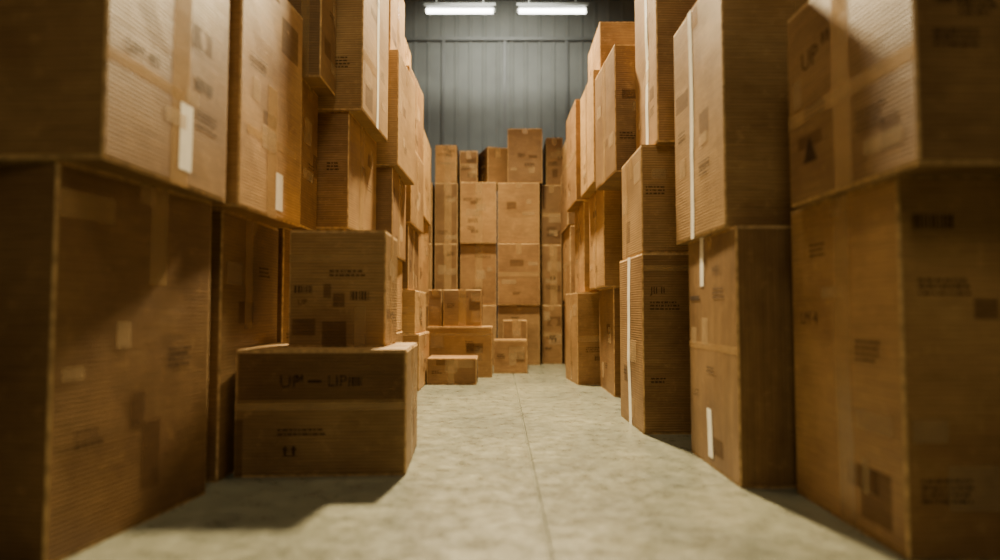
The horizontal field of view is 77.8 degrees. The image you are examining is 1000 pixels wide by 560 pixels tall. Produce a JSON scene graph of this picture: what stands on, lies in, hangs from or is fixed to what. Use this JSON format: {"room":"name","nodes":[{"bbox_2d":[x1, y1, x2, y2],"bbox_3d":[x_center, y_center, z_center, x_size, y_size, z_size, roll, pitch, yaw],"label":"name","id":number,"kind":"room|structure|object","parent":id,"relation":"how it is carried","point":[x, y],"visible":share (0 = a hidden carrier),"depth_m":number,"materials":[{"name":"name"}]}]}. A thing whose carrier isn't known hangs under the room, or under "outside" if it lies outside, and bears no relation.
{"room":"warehouse","nodes":[
{"label":"warehouse","id":0,"kind":"room"},
{"bbox_2d":[424,0,494,13],"bbox_3d":[-0.530,-3.912,8.199,0.940,0.792,0.120,0,-3,0],"label":"ceiling light","id":1,"kind":"object","parent":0,"point":[429,8],"depth_m":8.15,"materials":[{"name":"white plastic"}]},
{"bbox_2d":[65,362,905,559],"bbox_3d":[0.000,0.763,3.267,8.400,0.008,11.800,0,-3,0],"label":"floor","id":2,"kind":"structure","parent":0,"point":[538,464],"depth_m":1.89,"materials":[{"name":"concrete"}]},
{"bbox_2d":[0,159,211,559],"bbox_3d":[-1.444,0.208,1.821,0.895,0.961,0.611,0,-3,9],"label":"cardboard box","id":3,"kind":"object","parent":2,"relation":"on","point":[105,277],"visible":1,"depth_m":1.58,"materials":[{"name":"brown cardboard"}]},
{"bbox_2d":[0,0,228,202],"bbox_3d":[-1.365,-0.684,1.809,0.881,0.821,0.614,0,-3,2],"label":"cardboard box","id":4,"kind":"object","parent":3,"relation":"on","point":[136,90],"visible":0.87,"depth_m":1.55,"materials":[{"name":"brown cardboard"}]},
{"bbox_2d":[205,209,278,482],"bbox_3d":[-1.442,0.239,2.462,0.925,0.961,0.563,0,-3,0],"label":"cardboard box","id":5,"kind":"object","parent":2,"relation":"on","point":[244,250],"visible":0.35,"depth_m":2.27,"materials":[{"name":"brown cardboard"}]},
{"bbox_2d":[211,0,302,227],"bbox_3d":[-1.321,-0.707,2.482,0.866,0.931,0.555,0,-3,4],"label":"cardboard box","id":6,"kind":"object","parent":5,"relation":"on","point":[264,92],"visible":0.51,"depth_m":2.37,"materials":[{"name":"brown cardboard"}]},
{"bbox_2d":[277,227,292,342],"bbox_3d":[-1.390,0.251,2.921,0.823,0.981,0.265,0,-3,0],"label":"cardboard box","id":7,"kind":"object","parent":2,"relation":"on","point":[284,232],"visible":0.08,"depth_m":2.81,"materials":[{"name":"brown cardboard"}]},
{"bbox_2d":[287,78,317,229],"bbox_3d":[-1.304,-0.583,2.961,0.796,0.691,0.270,0,-3,0],"label":"cardboard box","id":8,"kind":"object","parent":7,"relation":"on","point":[309,103],"visible":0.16,"depth_m":2.95,"materials":[{"name":"brown cardboard"}]},
{"bbox_2d":[288,0,335,95],"bbox_3d":[-1.212,-1.267,2.993,0.786,0.681,0.274,0,-3,0],"label":"cardboard box","id":9,"kind":"object","parent":8,"relation":"on","point":[319,16],"visible":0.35,"depth_m":2.87,"materials":[{"name":"brown cardboard"}]},
{"bbox_2d":[234,342,417,477],"bbox_3d":[-0.663,0.493,2.498,0.621,0.456,0.506,0,-3,-3],"label":"cardboard box","id":10,"kind":"object","parent":2,"relation":"on","point":[300,411],"visible":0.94,"depth_m":2.25,"materials":[{"name":"brown cardboard"}]},
{"bbox_2d":[288,230,396,346],"bbox_3d":[-0.641,0.040,2.585,0.381,0.460,0.318,0,-3,-1],"label":"cardboard box","id":11,"kind":"object","parent":10,"relation":"on","point":[343,283],"visible":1,"depth_m":2.43,"materials":[{"name":"brown cardboard"}]},
{"bbox_2d":[396,331,402,341],"bbox_3d":[-1.100,0.576,4.146,0.814,0.451,0.625,0,-3,0],"label":"cardboard box","id":12,"kind":"object","parent":2,"relation":"on","point":[399,333],"visible":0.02,"depth_m":4.33,"materials":[{"name":"brown cardboard"}]},
{"bbox_2d":[397,259,401,331],"bbox_3d":[-1.105,0.101,4.169,0.793,0.501,0.622,0,-3,1],"label":"cardboard box","id":13,"kind":"object","parent":12,"relation":"on","point":[399,263],"visible":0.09,"depth_m":4.36,"materials":[{"name":"brown cardboard"}]},
{"bbox_2d":[376,166,405,261],"bbox_3d":[-1.091,-0.426,4.194,0.826,0.557,0.622,0,-3,-1],"label":"cardboard box","id":14,"kind":"object","parent":13,"relation":"on","point":[390,188],"visible":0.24,"depth_m":3.90,"materials":[{"name":"brown cardboard"}]},
{"bbox_2d":[376,50,414,184],"bbox_3d":[-1.015,-1.074,4.226,0.772,0.741,0.635,0,-3,2],"label":"cardboard box","id":15,"kind":"object","parent":14,"relation":"on","point":[398,152],"visible":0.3,"depth_m":3.98,"materials":[{"name":"brown cardboard"}]},
{"bbox_2d":[388,0,404,59],"bbox_3d":[-1.049,-1.745,4.259,0.710,0.605,0.580,0,-3,0],"label":"cardboard box","id":16,"kind":"object","parent":15,"relation":"on","point":[396,7],"visible":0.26,"depth_m":4.21,"materials":[{"name":"brown cardboard"}]},
{"bbox_2d":[403,331,428,390],"bbox_3d":[-1.000,0.628,4.925,0.803,0.421,0.667,0,-3,0],"label":"cardboard box","id":17,"kind":"object","parent":2,"relation":"on","point":[422,339],"visible":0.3,"depth_m":4.75,"materials":[{"name":"brown cardboard"}]},
{"bbox_2d":[402,290,425,333],"bbox_3d":[-1.016,0.254,4.942,0.782,0.331,0.664,0,-3,0],"label":"cardboard box","id":18,"kind":"object","parent":17,"relation":"on","point":[413,301],"visible":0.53,"depth_m":4.62,"materials":[{"name":"brown cardboard"}]},
{"bbox_2d":[402,223,418,289],"bbox_3d":[-1.045,-0.161,4.963,0.712,0.501,0.661,0,-3,-1],"label":"cardboard box","id":19,"kind":"object","parent":18,"relation":"on","point":[410,266],"visible":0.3,"depth_m":4.78,"materials":[{"name":"brown cardboard"}]},
{"bbox_2d":[406,151,423,233],"bbox_3d":[-1.030,-0.710,4.989,0.746,0.601,0.662,0,-3,1],"label":"cardboard box","id":20,"kind":"object","parent":19,"relation":"on","point":[414,193],"visible":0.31,"depth_m":4.92,"materials":[{"name":"brown cardboard"}]},
{"bbox_2d":[406,65,423,161],"bbox_3d":[-1.034,-1.310,5.018,0.736,0.601,0.662,0,-3,2],"label":"cardboard box","id":21,"kind":"object","parent":20,"relation":"on","point":[419,98],"visible":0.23,"depth_m":5.08,"materials":[{"name":"brown cardboard"}]},
{"bbox_2d":[404,38,410,66],"bbox_3d":[-1.079,-1.776,5.002,0.646,0.331,0.588,0,-3,0],"label":"cardboard box","id":22,"kind":"object","parent":21,"relation":"on","point":[407,56],"visible":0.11,"depth_m":5.03,"materials":[{"name":"brown cardboard"}]},
{"bbox_2d":[426,305,427,330],"bbox_3d":[-0.919,0.615,7.079,0.349,0.655,0.625,0,-3,0],"label":"cardboard box","id":23,"kind":"object","parent":2,"relation":"on","point":[426,305],"visible":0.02,"depth_m":6.78,"materials":[{"name":"brown cardboard"}]},
{"bbox_2d":[426,244,434,304],"bbox_3d":[-0.920,-0.049,7.110,0.347,0.677,0.623,0,-3,0],"label":"cardboard box","id":24,"kind":"object","parent":23,"relation":"on","point":[431,256],"visible":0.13,"depth_m":6.81,"materials":[{"name":"brown cardboard"}]},
{"bbox_2d":[429,183,434,245],"bbox_3d":[-0.919,-0.725,7.143,0.347,0.678,0.623,0,-3,0],"label":"cardboard box","id":25,"kind":"object","parent":24,"relation":"on","point":[432,226],"visible":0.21,"depth_m":6.89,"materials":[{"name":"brown cardboard"}]},
{"bbox_2d":[427,355,477,384],"bbox_3d":[-0.389,0.745,5.170,0.413,0.211,0.363,0,-3,0],"label":"cardboard box","id":26,"kind":"object","parent":2,"relation":"on","point":[441,369],"visible":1,"depth_m":4.99,"materials":[{"name":"brown cardboard"}]},
{"bbox_2d":[427,326,492,377],"bbox_3d":[-0.362,0.656,5.789,0.590,0.449,0.531,0,-3,0],"label":"cardboard box","id":27,"kind":"object","parent":2,"relation":"on","point":[478,341],"visible":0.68,"depth_m":5.53,"materials":[{"name":"brown cardboard"}]},
{"bbox_2d":[428,289,442,326],"bbox_3d":[-0.597,0.263,5.844,0.133,0.343,0.302,0,-3,0],"label":"cardboard box","id":28,"kind":"object","parent":27,"relation":"on","point":[435,296],"visible":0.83,"depth_m":5.70,"materials":[{"name":"brown cardboard"}]},
{"bbox_2d":[443,289,482,326],"bbox_3d":[-0.345,0.263,5.850,0.353,0.343,0.357,0,-3,0],"label":"cardboard box","id":29,"kind":"object","parent":27,"relation":"on","point":[461,307],"visible":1,"depth_m":5.67,"materials":[{"name":"brown cardboard"}]},
{"bbox_2d":[482,305,495,364],"bbox_3d":[-0.244,0.614,7.047,0.402,0.655,0.627,0,-3,-1],"label":"cardboard box","id":30,"kind":"object","parent":2,"relation":"on","point":[488,311],"visible":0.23,"depth_m":6.75,"materials":[{"name":"brown cardboard"}]},
{"bbox_2d":[460,244,495,304],"bbox_3d":[-0.243,-0.049,7.119,0.402,0.677,0.628,0,-3,-1],"label":"cardboard box","id":31,"kind":"object","parent":30,"relation":"on","point":[477,261],"visible":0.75,"depth_m":6.81,"materials":[{"name":"brown cardboard"}]},
{"bbox_2d":[460,182,496,243],"bbox_3d":[-0.243,-0.726,7.113,0.410,0.678,0.626,0,-3,-1],"label":"cardboard box","id":32,"kind":"object","parent":31,"relation":"on","point":[478,209],"visible":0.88,"depth_m":6.80,"materials":[{"name":"brown cardboard"}]},
{"bbox_2d":[460,151,478,181],"bbox_3d":[-0.347,-1.239,7.167,0.200,0.354,0.626,0,-3,0],"label":"cardboard box","id":33,"kind":"object","parent":32,"relation":"on","point":[469,161],"visible":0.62,"depth_m":6.86,"materials":[{"name":"brown cardboard"}]},
{"bbox_2d":[478,147,507,190],"bbox_3d":[-0.085,-1.271,7.125,0.244,0.414,0.394,1,-3,-18],"label":"cardboard box","id":34,"kind":"object","parent":32,"relation":"on","point":[493,161],"visible":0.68,"depth_m":6.95,"materials":[{"name":"brown cardboard"}]},
{"bbox_2d":[494,339,526,373],"bbox_3d":[0.100,0.735,6.031,0.323,0.315,0.321,0,-3,0],"label":"cardboard box","id":35,"kind":"object","parent":2,"relation":"on","point":[510,355],"visible":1,"depth_m":5.88,"materials":[{"name":"brown cardboard"}]},
{"bbox_2d":[503,319,526,338],"bbox_3d":[0.153,0.662,6.460,0.253,0.501,0.335,0,-3,0],"label":"cardboard box","id":36,"kind":"object","parent":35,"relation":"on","point":[512,328],"visible":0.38,"depth_m":6.30,"materials":[{"name":"brown cardboard"}]},
{"bbox_2d":[498,305,539,364],"bbox_3d":[0.210,0.615,7.078,0.465,0.655,0.624,0,-3,1],"label":"cardboard box","id":37,"kind":"object","parent":2,"relation":"on","point":[531,313],"visible":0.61,"depth_m":6.78,"materials":[{"name":"brown cardboard"}]},
{"bbox_2d":[498,243,539,304],"bbox_3d":[0.211,-0.050,7.081,0.463,0.677,0.632,0,-3,1],"label":"cardboard box","id":38,"kind":"object","parent":37,"relation":"on","point":[518,263],"visible":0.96,"depth_m":6.77,"materials":[{"name":"brown cardboard"}]},
{"bbox_2d":[498,182,539,242],"bbox_3d":[0.210,-0.725,7.143,0.463,0.678,0.624,0,-3,1],"label":"cardboard box","id":39,"kind":"object","parent":38,"relation":"on","point":[518,202],"visible":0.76,"depth_m":6.83,"materials":[{"name":"brown cardboard"}]},
{"bbox_2d":[508,128,541,190],"bbox_3d":[0.288,-1.367,7.194,0.387,0.611,0.625,0,-3,2],"label":"cardboard box","id":40,"kind":"object","parent":39,"relation":"on","point":[524,144],"visible":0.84,"depth_m":6.88,"materials":[{"name":"brown cardboard"}]},
{"bbox_2d":[539,305,561,363],"bbox_3d":[0.579,0.621,7.207,0.228,0.655,0.626,0,-3,0],"label":"cardboard box","id":41,"kind":"object","parent":2,"relation":"on","point":[550,315],"visible":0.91,"depth_m":6.90,"materials":[{"name":"brown cardboard"}]},
{"bbox_2d":[540,245,561,304],"bbox_3d":[0.578,-0.043,7.240,0.227,0.677,0.631,0,-3,0],"label":"cardboard box","id":42,"kind":"object","parent":41,"relation":"on","point":[550,255],"visible":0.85,"depth_m":6.93,"materials":[{"name":"brown cardboard"}]},
{"bbox_2d":[539,185,561,246],"bbox_3d":[0.578,-0.719,7.273,0.229,0.678,0.626,0,-3,0],"label":"cardboard box","id":43,"kind":"object","parent":42,"relation":"on","point":[549,195],"visible":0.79,"depth_m":6.96,"materials":[{"name":"brown cardboard"}]},
{"bbox_2d":[542,138,562,184],"bbox_3d":[0.617,-1.327,7.322,0.200,0.544,0.625,0,-3,0],"label":"cardboard box","id":44,"kind":"object","parent":43,"relation":"on","point":[552,149],"visible":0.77,"depth_m":7.02,"materials":[{"name":"brown cardboard"}]},
{"bbox_2d":[562,305,564,363],"bbox_3d":[0.953,0.615,7.078,0.478,0.655,0.624,0,-3,0],"label":"cardboard box","id":45,"kind":"object","parent":2,"relation":"on","point":[563,306],"visible":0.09,"depth_m":7.01,"materials":[{"name":"brown cardboard"}]},
{"bbox_2d":[562,246,564,304],"bbox_3d":[0.953,-0.049,7.109,0.479,0.677,0.630,0,-3,0],"label":"cardboard box","id":46,"kind":"object","parent":45,"relation":"on","point":[563,301],"visible":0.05,"depth_m":7.09,"materials":[{"name":"brown cardboard"}]},
{"bbox_2d":[565,312,565,367],"bbox_3d":[0.989,0.547,6.141,0.623,0.701,0.682,0,-3,0],"label":"cardboard box","id":47,"kind":"object","parent":2,"relation":"on","point":[565,312],"visible":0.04,"depth_m":6.44,"materials":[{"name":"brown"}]},
{"bbox_2d":[563,225,574,299],"bbox_3d":[0.981,-0.152,6.175,0.656,0.701,0.693,0,-3,0],"label":"cardboard box","id":48,"kind":"object","parent":47,"relation":"on","point":[569,234],"visible":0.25,"depth_m":5.89,"materials":[{"name":"brown cardboard"}]},
{"bbox_2d":[561,167,574,233],"bbox_3d":[0.970,-0.802,6.205,0.664,0.601,0.684,0,-3,0],"label":"cardboard box","id":49,"kind":"object","parent":48,"relation":"on","point":[567,219],"visible":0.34,"depth_m":6.15,"materials":[{"name":"brown cardboard"}]},
{"bbox_2d":[562,141,565,172],"bbox_3d":[0.980,-1.251,6.228,0.653,0.301,0.682,0,-3,0],"label":"cardboard box","id":50,"kind":"object","parent":49,"relation":"on","point":[564,146],"visible":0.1,"depth_m":6.35,"materials":[{"name":"brown cardboard"}]},
{"bbox_2d":[565,292,599,384],"bbox_3d":[0.824,0.482,5.252,0.460,0.745,0.503,0,-3,-5],"label":"cardboard box","id":51,"kind":"object","parent":2,"relation":"on","point":[581,308],"visible":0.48,"depth_m":5.00,"materials":[{"name":"brown cardboard"}]},
{"bbox_2d":[575,201,599,291],"bbox_3d":[0.995,-0.262,5.408,0.618,0.757,0.626,0,-3,0],"label":"cardboard box","id":52,"kind":"object","parent":51,"relation":"on","point":[582,264],"visible":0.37,"depth_m":5.18,"materials":[{"name":"brown cardboard"}]},
{"bbox_2d":[566,99,588,212],"bbox_3d":[0.960,-1.064,5.447,0.682,0.851,0.621,0,-3,-1],"label":"cardboard box","id":53,"kind":"object","parent":52,"relation":"on","point":[573,130],"visible":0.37,"depth_m":5.26,"materials":[{"name":"brown cardboard"}]},
{"bbox_2d":[599,287,620,396],"bbox_3d":[1.096,0.443,4.619,0.621,0.761,0.640,0,-3,0],"label":"cardboard box","id":54,"kind":"object","parent":2,"relation":"on","point":[609,298],"visible":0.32,"depth_m":4.43,"materials":[{"name":"brown cardboard"}]},
{"bbox_2d":[589,190,621,289],"bbox_3d":[1.059,-0.306,4.654,0.687,0.741,0.634,0,-3,-1],"label":"cardboard box","id":55,"kind":"object","parent":54,"relation":"on","point":[605,206],"visible":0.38,"depth_m":4.35,"materials":[{"name":"brown cardboard"}]},
{"bbox_2d":[580,70,599,197],"bbox_3d":[0.978,-1.075,4.693,0.656,0.801,0.636,0,-3,-1],"label":"cardboard box","id":56,"kind":"object","parent":55,"relation":"on","point":[587,102],"visible":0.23,"depth_m":4.60,"materials":[{"name":"brown cardboard"}]},
{"bbox_2d":[588,22,634,80],"bbox_3d":[1.009,-1.662,4.765,0.589,0.381,0.604,0,-3,0],"label":"cardboard box","id":57,"kind":"object","parent":56,"relation":"on","point":[608,34],"visible":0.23,"depth_m":4.47,"materials":[{"name":"brown cardboard"}]},
{"bbox_2d":[619,253,690,433],"bbox_3d":[0.994,0.318,3.281,0.626,0.881,0.538,0,-3,-1],"label":"cardboard box","id":58,"kind":"object","parent":2,"relation":"on","point":[654,287],"visible":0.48,"depth_m":3.02,"materials":[{"name":"brown cardboard"}]},
{"bbox_2d":[622,145,688,259],"bbox_3d":[1.025,-0.391,3.312,0.654,0.541,0.502,0,-3,0],"label":"cardboard box","id":59,"kind":"object","parent":58,"relation":"on","point":[648,176],"visible":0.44,"depth_m":3.07,"materials":[{"name":"brown cardboard"}]},
{"bbox_2d":[635,0,697,149],"bbox_3d":[1.110,-1.153,3.290,0.684,0.981,0.480,0,-3,0],"label":"cardboard box","id":60,"kind":"object","parent":59,"relation":"on","point":[657,22],"visible":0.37,"depth_m":3.07,"materials":[{"name":"brown cardboard"}]},
{"bbox_2d":[688,226,796,487],"bbox_3d":[1.114,0.270,2.379,0.623,0.891,0.551,0,-3,0],"label":"cardboard box","id":61,"kind":"object","parent":2,"relation":"on","point":[741,342],"visible":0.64,"depth_m":2.12,"materials":[{"name":"brown cardboard"}]},
{"bbox_2d":[674,0,808,244],"bbox_3d":[1.120,-0.645,2.503,0.664,0.951,0.588,0,-3,-1],"label":"cardboard box","id":62,"kind":"object","parent":61,"relation":"on","point":[732,137],"visible":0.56,"depth_m":2.22,"materials":[{"name":"brown cardboard"}]},
{"bbox_2d":[791,176,999,559],"bbox_3d":[1.412,0.221,1.781,0.890,0.931,0.564,0,-3,0],"label":"cardboard box","id":63,"kind":"object","parent":2,"relation":"on","point":[896,280],"visible":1,"depth_m":1.52,"materials":[{"name":"brown cardboard"}]},
{"bbox_2d":[787,0,999,207],"bbox_3d":[1.371,-0.555,1.728,0.865,0.616,0.603,0,-3,-1],"label":"cardboard box","id":64,"kind":"object","parent":63,"relation":"on","point":[880,90],"visible":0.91,"depth_m":1.50,"materials":[{"name":"brown cardboard"}]},
{"bbox_3d":[-1.200,0.514,3.399,0.803,0.501,0.610,0,-3,0],"label":"cardboard box","id":65,"kind":"object","parent":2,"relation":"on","visible":0},
{"bbox_2d":[316,229,346,229],"bbox_3d":[-1.191,0.010,3.423,0.825,0.511,0.605,0,-3,0],"label":"cardboard box","id":66,"kind":"object","parent":65,"relation":"on","point":[316,229],"visible":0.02,"depth_m":3.14,"materials":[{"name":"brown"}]},
{"bbox_2d":[316,111,376,229],"bbox_3d":[-1.128,-0.544,3.450,0.754,0.601,0.606,0,-3,2],"label":"cardboard box","id":67,"kind":"object","parent":66,"relation":"on","point":[346,152],"visible":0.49,"depth_m":3.15,"materials":[{"name":"brown cardboard"}]},
{"bbox_2d":[318,0,388,141],"bbox_3d":[-1.093,-1.290,3.466,0.824,0.891,0.603,0,-3,2],"label":"cardboard box","id":68,"kind":"object","parent":67,"relation":"on","point":[362,26],"visible":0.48,"depth_m":3.17,"materials":[{"name":"brown cardboard"}]},
{"bbox_3d":[-1.120,0.502,5.741,0.770,0.751,0.689,0,-3,0],"label":"cardboard box","id":69,"kind":"object","parent":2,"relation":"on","visible":0},
{"bbox_2d":[418,221,428,294],"bbox_3d":[-1.105,-0.212,5.776,0.799,0.681,0.695,0,-3,1],"label":"cardboard box","id":70,"kind":"object","parent":69,"relation":"on","point":[423,238],"visible":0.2,"depth_m":5.75,"materials":[{"name":"brown cardboard"}]},
{"bbox_2d":[423,129,430,225],"bbox_3d":[-1.089,-0.936,5.811,0.827,0.771,0.681,0,-3,-1],"label":"cardboard box","id":71,"kind":"object","parent":70,"relation":"on","point":[426,147],"visible":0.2,"depth_m":5.80,"materials":[{"name":"brown cardboard"}]},
{"bbox_3d":[-0.595,0.616,7.096,0.262,0.655,0.630,0,-3,0],"label":"cardboard box","id":72,"kind":"object","parent":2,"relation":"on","visible":0},
{"bbox_2d":[435,244,459,289],"bbox_3d":[-0.594,-0.048,7.130,0.256,0.677,0.623,0,-3,0],"label":"cardboard box","id":73,"kind":"object","parent":72,"relation":"on","point":[447,256],"visible":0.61,"depth_m":6.83,"materials":[{"name":"brown cardboard"}]},
{"bbox_2d":[435,183,459,246],"bbox_3d":[-0.594,-0.724,7.163,0.256,0.678,0.628,0,-3,0],"label":"cardboard box","id":74,"kind":"object","parent":73,"relation":"on","point":[447,195],"visible":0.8,"depth_m":6.85,"materials":[{"name":"brown cardboard"}]},
{"bbox_2d":[435,145,459,187],"bbox_3d":[-0.600,-1.273,7.190,0.243,0.424,0.625,0,-3,0],"label":"cardboard box","id":75,"kind":"object","parent":74,"relation":"on","point":[447,158],"visible":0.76,"depth_m":6.88,"materials":[{"name":"brown cardboard"}]},
{"bbox_3d":[1.175,0.388,3.901,0.654,0.801,0.574,0,-3,0],"label":"cardboard box","id":76,"kind":"object","parent":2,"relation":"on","visible":0},
{"bbox_3d":[1.165,-0.317,3.935,0.674,0.614,0.574,0,-3,0],"label":"cardboard box","id":77,"kind":"object","parent":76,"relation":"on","visible":0},
{"bbox_2d":[595,44,635,190],"bbox_3d":[0.983,-1.006,3.967,0.642,0.768,0.580,0,-3,-3],"label":"cardboard box","id":78,"kind":"object","parent":77,"relation":"on","point":[615,83],"visible":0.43,"depth_m":3.70,"materials":[{"name":"brown cardboard"}]},
{"bbox_2d":[404,0,634,338],"bbox_3d":[0.000,-1.603,9.282,8.400,5.300,0.012,0,-3,0],"label":"wall","id":79,"kind":"structure","parent":0,"point":[535,70],"depth_m":9.36,"materials":[{"name":"grey metal"}]},
{"bbox_2d":[442,40,444,144],"bbox_3d":[-0.850,-1.285,9.247,0.040,4.660,0.028,0,-3,0],"label":"trim","id":80,"kind":"structure","parent":79,"relation":"attached to","point":[443,41],"depth_m":9.31,"materials":[{"name":"metal"}]},
{"bbox_2d":[405,37,593,40],"bbox_3d":[0.000,-3.637,9.356,8.400,0.050,0.038,0,-3,0],"label":"trim","id":81,"kind":"structure","parent":79,"relation":"attached to","point":[407,38],"depth_m":9.34,"materials":[{"name":"metal"}]},
{"bbox_2d":[503,40,505,147],"bbox_3d":[0.070,-1.285,9.247,0.040,4.660,0.028,0,-3,0],"label":"trim","id":82,"kind":"structure","parent":79,"relation":"attached to","point":[504,41],"depth_m":9.31,"materials":[{"name":"metal"}]},
{"bbox_2d":[565,40,567,140],"bbox_3d":[1.000,-1.285,9.247,0.040,4.660,0.028,0,-3,0],"label":"trim","id":83,"kind":"structure","parent":79,"relation":"attached to","point":[566,41],"depth_m":9.31,"materials":[{"name":"metal"}]},
{"bbox_2d":[517,0,588,13],"bbox_3d":[0.690,-3.912,8.199,0.940,0.792,0.120,0,-3,0],"label":"ceiling light","id":84,"kind":"object","parent":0,"point":[522,8],"depth_m":8.15,"materials":[{"name":"white plastic"}]}
]}

